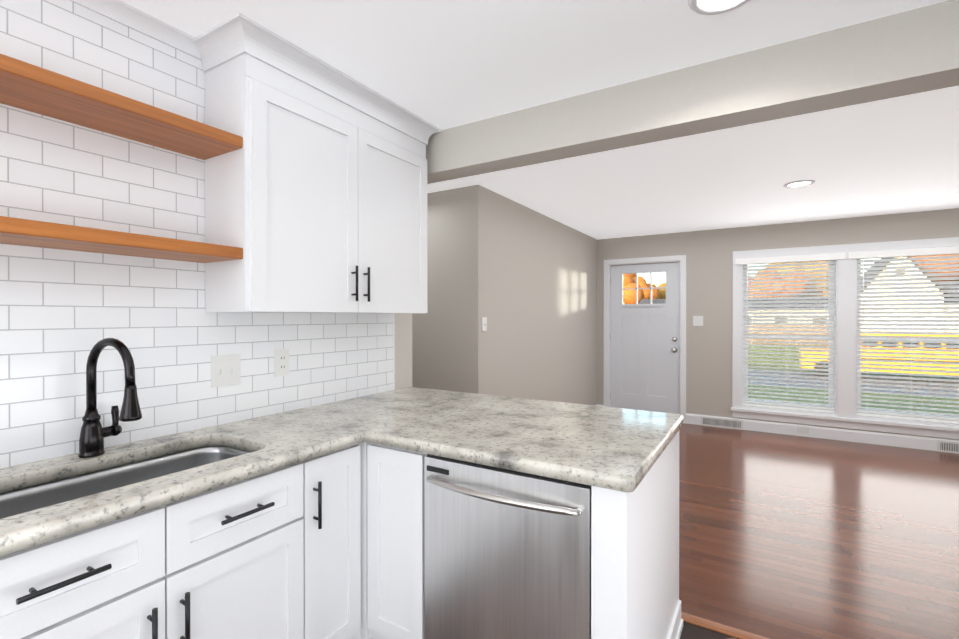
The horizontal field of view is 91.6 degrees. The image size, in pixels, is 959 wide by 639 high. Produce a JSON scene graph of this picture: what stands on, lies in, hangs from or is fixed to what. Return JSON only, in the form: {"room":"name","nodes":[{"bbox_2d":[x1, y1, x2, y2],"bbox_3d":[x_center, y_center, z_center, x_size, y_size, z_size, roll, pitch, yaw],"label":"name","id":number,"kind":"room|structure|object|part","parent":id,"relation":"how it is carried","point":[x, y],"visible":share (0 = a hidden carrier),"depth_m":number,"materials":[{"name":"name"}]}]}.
{"room":"kitchen","nodes":[
{"label":"kitchen","id":0,"kind":"room"},
{"bbox_2d":[395,313,411,389],"bbox_3d":[-1.491,0.084,1.232,0.150,2.500,3.900,0,0,31],"label":"wall","id":1,"kind":"structure","parent":0,"point":[403,350],"depth_m":2.79,"materials":[{"name":"paint"}]},
{"bbox_2d":[0,216,242,262],"bbox_3d":[-1.458,-0.229,0.890,0.250,0.040,1.954,0,0,31],"label":"shelf","id":2,"kind":"object","parent":1,"relation":"attached to","point":[25,232],"visible":1,"depth_m":1.36,"materials":[{"name":"brown wood"}]},
{"bbox_2d":[0,54,242,159],"bbox_3d":[-1.458,-0.624,0.888,0.250,0.040,1.954,0,0,31],"label":"shelf","id":3,"kind":"object","parent":1,"relation":"attached to","point":[34,89],"visible":1,"depth_m":1.38,"materials":[{"name":"brown wood"}]},
{"bbox_2d":[70,0,200,59],"bbox_3d":[-1.703,-1.004,0.676,0.050,0.048,2.540,0,0,31],"label":"crown molding","id":4,"kind":"structure","parent":1,"relation":"attached to","point":[130,16],"depth_m":1.59,"materials":[{"name":"white wood"}]},
{"bbox_2d":[0,0,394,468],"bbox_3d":[-1.442,-0.282,1.160,0.007,1.496,3.632,0,0,31],"label":"tile backsplash","id":5,"kind":"structure","parent":1,"relation":"attached to","point":[63,313],"depth_m":1.56,"materials":[{"name":"white tile"}]},
{"bbox_2d":[211,354,240,386],"bbox_3d":[-1.007,0.205,1.858,0.016,0.122,0.116,0,0,31],"label":"light switch","id":6,"kind":"object","parent":5,"relation":"attached to","point":[225,370],"visible":1,"depth_m":1.85,"materials":[{"name":"plastic"}]},
{"bbox_2d":[274,349,288,376],"bbox_3d":[-0.878,0.195,2.075,0.010,0.120,0.072,0,0,31],"label":"electrical outlet","id":7,"kind":"object","parent":5,"relation":"attached to","point":[281,362],"visible":1,"depth_m":2.07,"materials":[{"name":"plastic"}]},
{"bbox_2d":[192,13,441,313],"bbox_3d":[-0.646,-0.531,2.148,0.322,1.007,1.156,0,0,31],"label":"upper cabinet","id":8,"kind":"object","parent":1,"relation":"attached to","point":[316,193],"visible":1,"depth_m":1.86,"materials":[{"name":"white wood"}]},
{"bbox_3d":[-0.646,-0.990,2.146,0.322,0.089,1.156,0,0,31],"label":"crown","id":9,"kind":"part","parent":8,"relation":"part of","materials":[{"name":"white wood"}]},
{"bbox_2d":[412,187,463,391],"bbox_3d":[-1.142,0.067,4.514,2.430,2.500,0.130,0,0,31],"label":"wall","id":10,"kind":"structure","parent":0,"point":[438,333],"depth_m":3.93,"materials":[{"name":"paint"}]},
{"bbox_2d":[464,185,596,404],"bbox_3d":[0.795,0.063,5.214,0.150,2.500,3.340,0,0,31],"label":"wall","id":11,"kind":"structure","parent":0,"point":[522,278],"depth_m":4.51,"materials":[{"name":"paint"}]},
{"bbox_2d":[482,317,486,331],"bbox_3d":[0.044,0.046,3.821,0.016,0.115,0.070,0,0,31],"label":"light switch","id":12,"kind":"object","parent":11,"relation":"attached to","point":[484,323],"visible":1,"depth_m":3.82,"materials":[{"name":"plastic"}]},
{"bbox_2d":[120,0,958,239],"bbox_3d":[0.506,-1.105,2.533,7.300,0.135,8.210,0,0,31],"label":"ceiling","id":13,"kind":"structure","parent":0,"point":[443,64],"depth_m":2.19,"materials":[{"name":"paint"}]},
{"bbox_2d":[688,0,748,14],"bbox_3d":[0.774,-1.026,1.474,0.210,0.010,0.210,0,0,31],"label":"recessed light","id":14,"kind":"object","parent":13,"relation":"in","point":[708,7],"visible":1,"depth_m":1.53,"materials":[{"name":"white"}]},
{"bbox_2d":[784,180,814,187],"bbox_3d":[2.550,-1.073,3.717,0.210,0.010,0.210,0,0,31],"label":"recessed light","id":15,"kind":"object","parent":13,"relation":"in","point":[799,183],"visible":1,"depth_m":3.70,"materials":[{"name":"white"}]},
{"bbox_2d":[426,0,958,183],"bbox_3d":[1.478,-0.938,1.631,4.500,0.260,0.160,0,0,31],"label":"header beam","id":16,"kind":"structure","parent":0,"point":[913,51],"depth_m":1.85,"materials":[{"name":"paint"}]},
{"bbox_2d":[597,208,958,439],"bbox_3d":[3.627,0.063,5.326,4.870,2.500,0.200,0,0,31],"label":"wall","id":17,"kind":"structure","parent":0,"point":[709,299],"depth_m":5.65,"materials":[{"name":"paint"}]},
{"bbox_2d":[610,262,679,413],"bbox_3d":[2.152,0.288,6.127,0.892,2.018,0.120,0,0,31],"label":"entry door","id":18,"kind":"structure","parent":17,"relation":"in","point":[644,367],"depth_m":6.12,"materials":[{"name":"paint"}]},
{"bbox_3d":[2.128,0.274,6.117,0.862,1.660,0.077,0,0,31],"label":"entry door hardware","id":19,"kind":"part","parent":18,"relation":"part of","materials":[{"name":"white wood"}]},
{"bbox_3d":[2.172,-0.401,6.155,0.550,0.410,0.004,0,0,31],"label":"entry door glass pane","id":20,"kind":"part","parent":18,"relation":"part of","materials":[{"name":"clear glass"}]},
{"bbox_2d":[604,255,686,422],"bbox_3d":[2.196,0.254,6.189,1.040,2.110,0.218,0,0,31],"label":"door frame","id":21,"kind":"structure","parent":17,"relation":"attached to","point":[681,259],"depth_m":6.03,"materials":[{"name":"white wood"}]},
{"bbox_2d":[693,316,702,325],"bbox_3d":[2.704,0.025,5.762,0.116,0.122,0.016,0,0,31],"label":"light switch","id":22,"kind":"object","parent":17,"relation":"attached to","point":[697,320],"visible":1,"depth_m":5.76,"materials":[{"name":"plastic"}]},
{"bbox_2d":[686,413,958,450],"bbox_3d":[4.077,1.252,4.932,3.484,0.125,0.016,0,0,31],"label":"baseboard","id":23,"kind":"structure","parent":17,"relation":"attached to","point":[904,441],"depth_m":5.03,"materials":[{"name":"white wood"}]},
{"bbox_2d":[731,237,958,438],"bbox_3d":[3.987,0.187,5.081,2.180,1.975,0.245,0,0,31],"label":"window","id":24,"kind":"structure","parent":17,"relation":"in","point":[792,410],"depth_m":5.04,"materials":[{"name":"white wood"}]},
{"bbox_3d":[3.562,0.161,5.402,0.780,1.623,0.041,0,0,31],"label":"left window glass pane","id":25,"kind":"part","parent":24,"relation":"part of","materials":[{"name":"clear glass"}]},
{"bbox_2d":[736,253,844,412],"bbox_3d":[3.503,0.158,5.306,1.030,1.740,0.105,0,0,31],"label":"window blind","id":26,"kind":"object","parent":24,"relation":"attached to","point":[795,258],"visible":1,"depth_m":5.31,"materials":[{"name":"white plastic"}]},
{"bbox_2d":[849,246,958,423],"bbox_3d":[4.408,0.161,4.754,1.030,1.740,0.105,0,0,31],"label":"window blind","id":27,"kind":"object","parent":24,"relation":"attached to","point":[863,255],"visible":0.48,"depth_m":4.78,"materials":[{"name":"white plastic"}]},
{"bbox_2d":[679,423,958,638],"bbox_3d":[0.505,1.377,2.545,7.300,0.100,8.210,0,0,31],"label":"floor","id":28,"kind":"structure","parent":0,"point":[783,536],"depth_m":2.83,"materials":[{"name":"brown wood"}]},
{"bbox_2d":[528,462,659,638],"bbox_3d":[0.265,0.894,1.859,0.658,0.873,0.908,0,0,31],"label":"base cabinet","id":29,"kind":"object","parent":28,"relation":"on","point":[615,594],"depth_m":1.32,"materials":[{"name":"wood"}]},
{"bbox_2d":[0,387,682,638],"bbox_3d":[-0.720,0.442,0.863,1.537,0.040,3.670,0,0,31],"label":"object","id":30,"kind":"structure","parent":29,"relation":"on","point":[409,512],"depth_m":1.46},
{"bbox_2d":[76,338,141,457],"bbox_3d":[-1.104,0.237,1.405,0.240,0.362,0.111,0,0,31],"label":"faucet","id":31,"kind":"object","parent":30,"relation":"on","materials":[{"name":"black metal"}]},
{"bbox_2d":[0,438,255,517],"bbox_3d":[-1.013,0.554,1.308,0.400,0.212,0.793,0,0,31],"label":"sink","id":32,"kind":"object","parent":30,"relation":"in","point":[19,496],"depth_m":1.43,"materials":[{"name":"silver metal"}]},
{"bbox_2d":[424,454,590,638],"bbox_3d":[0.123,0.895,1.562,0.591,0.873,0.362,0,0,31],"label":"dishwasher","id":33,"kind":"object","parent":29,"relation":"in","point":[507,548],"depth_m":1.44,"materials":[{"name":"silver metal"}]},
{"bbox_2d":[701,416,742,429],"bbox_3d":[2.927,1.253,5.624,0.450,0.114,0.030,0,0,31],"label":"floor vent","id":34,"kind":"object","parent":28,"relation":"in","point":[722,422],"visible":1,"depth_m":5.61,"materials":[{"name":"white metal"}]},
{"bbox_2d":[681,612,767,638],"bbox_3d":[2.130,1.327,1.329,3.060,0.013,0.055,0,0,31],"label":"threshold","id":35,"kind":"object","parent":28,"relation":"on","point":[715,626],"depth_m":1.99,"materials":[{"name":"brown wood"}]},
{"bbox_2d":[937,440,958,453],"bbox_3d":[4.746,1.259,4.516,0.450,0.114,0.030,0,0,31],"label":"floor vent","id":36,"kind":"object","parent":28,"relation":"in","point":[948,446],"visible":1,"depth_m":4.58,"materials":[{"name":"white metal"}]},
{"label":"outside","id":37,"kind":"structure","parent":0,"visible":0},
{"bbox_2d":[748,339,958,415],"bbox_3d":[51.870,2.556,69.449,180.000,2.150,160.500,0,0,31],"label":"ground","id":38,"kind":"structure","parent":37,"point":[918,397],"depth_m":24.19,"materials":[{"name":"green plant"}]},
{"bbox_2d":[623,275,659,303],"bbox_3d":[20.367,-2.038,60.135,5.373,7.376,5.440,0,0,31],"label":"tree","id":39,"kind":"object","parent":38,"relation":"on","point":[628,284],"depth_m":58.56,"materials":[{"name":"orange plant"}]},
{"bbox_2d":[658,282,665,298],"bbox_3d":[25.997,-1.763,63.787,4.659,6.788,4.629,0,0,31],"label":"tree","id":40,"kind":"object","parent":38,"relation":"on","point":[663,291],"depth_m":62.62,"materials":[{"name":"yellow plant"}]},
{"bbox_2d":[638,296,827,334],"bbox_3d":[24.838,-0.198,46.022,17.000,3.800,8.800,0,0,31],"label":"house","id":41,"kind":"structure","parent":38,"relation":"on","point":[660,301],"depth_m":40.95,"materials":[{"name":"white"}]},
{"bbox_2d":[749,267,810,296],"bbox_3d":[34.635,-2.214,53.922,6.051,7.791,4.186,0,0,31],"label":"tree","id":42,"kind":"object","parent":38,"relation":"on","point":[778,285],"depth_m":53.24,"materials":[{"name":"orange plant"}]},
{"bbox_2d":[768,262,804,274],"bbox_3d":[39.853,-3.639,60.477,6.310,10.574,7.561,0,0,31],"label":"tree","id":43,"kind":"object","parent":38,"relation":"on","point":[788,266],"depth_m":57.70,"materials":[{"name":"yellow plant"}]},
{"bbox_2d":[748,325,828,345],"bbox_3d":[9.298,1.231,45.347,42.370,1.550,0.040,0,0,31],"label":"fence","id":44,"kind":"object","parent":38,"relation":"on","point":[788,333],"depth_m":36.21,"materials":[{"name":"brown wood"}]},
{"bbox_2d":[801,261,827,295],"bbox_3d":[40.853,-2.964,54.853,5.348,9.281,4.359,0,0,31],"label":"tree","id":45,"kind":"object","parent":38,"relation":"on","point":[816,280],"depth_m":53.96,"materials":[{"name":"yellow plant"}]},
{"bbox_2d":[800,331,958,376],"bbox_3d":[25.845,2.161,26.912,12.020,2.780,2.450,0,0,31],"label":"bus","id":46,"kind":"object","parent":38,"relation":"on","point":[957,374],"depth_m":26.65,"materials":[{"name":"yellow metal"}]},
{"bbox_2d":[861,257,958,331],"bbox_3d":[39.082,-1.856,37.919,14.850,7.200,9.800,0,0,31],"label":"house","id":47,"kind":"structure","parent":38,"relation":"on","point":[909,302],"depth_m":36.25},
{"bbox_2d":[914,254,958,281],"bbox_3d":[48.087,-4.882,47.883,7.307,13.189,8.693,0,0,31],"label":"tree","id":48,"kind":"object","parent":38,"relation":"on","point":[940,268],"depth_m":45.41,"materials":[{"name":"orange plant"}]}
]}

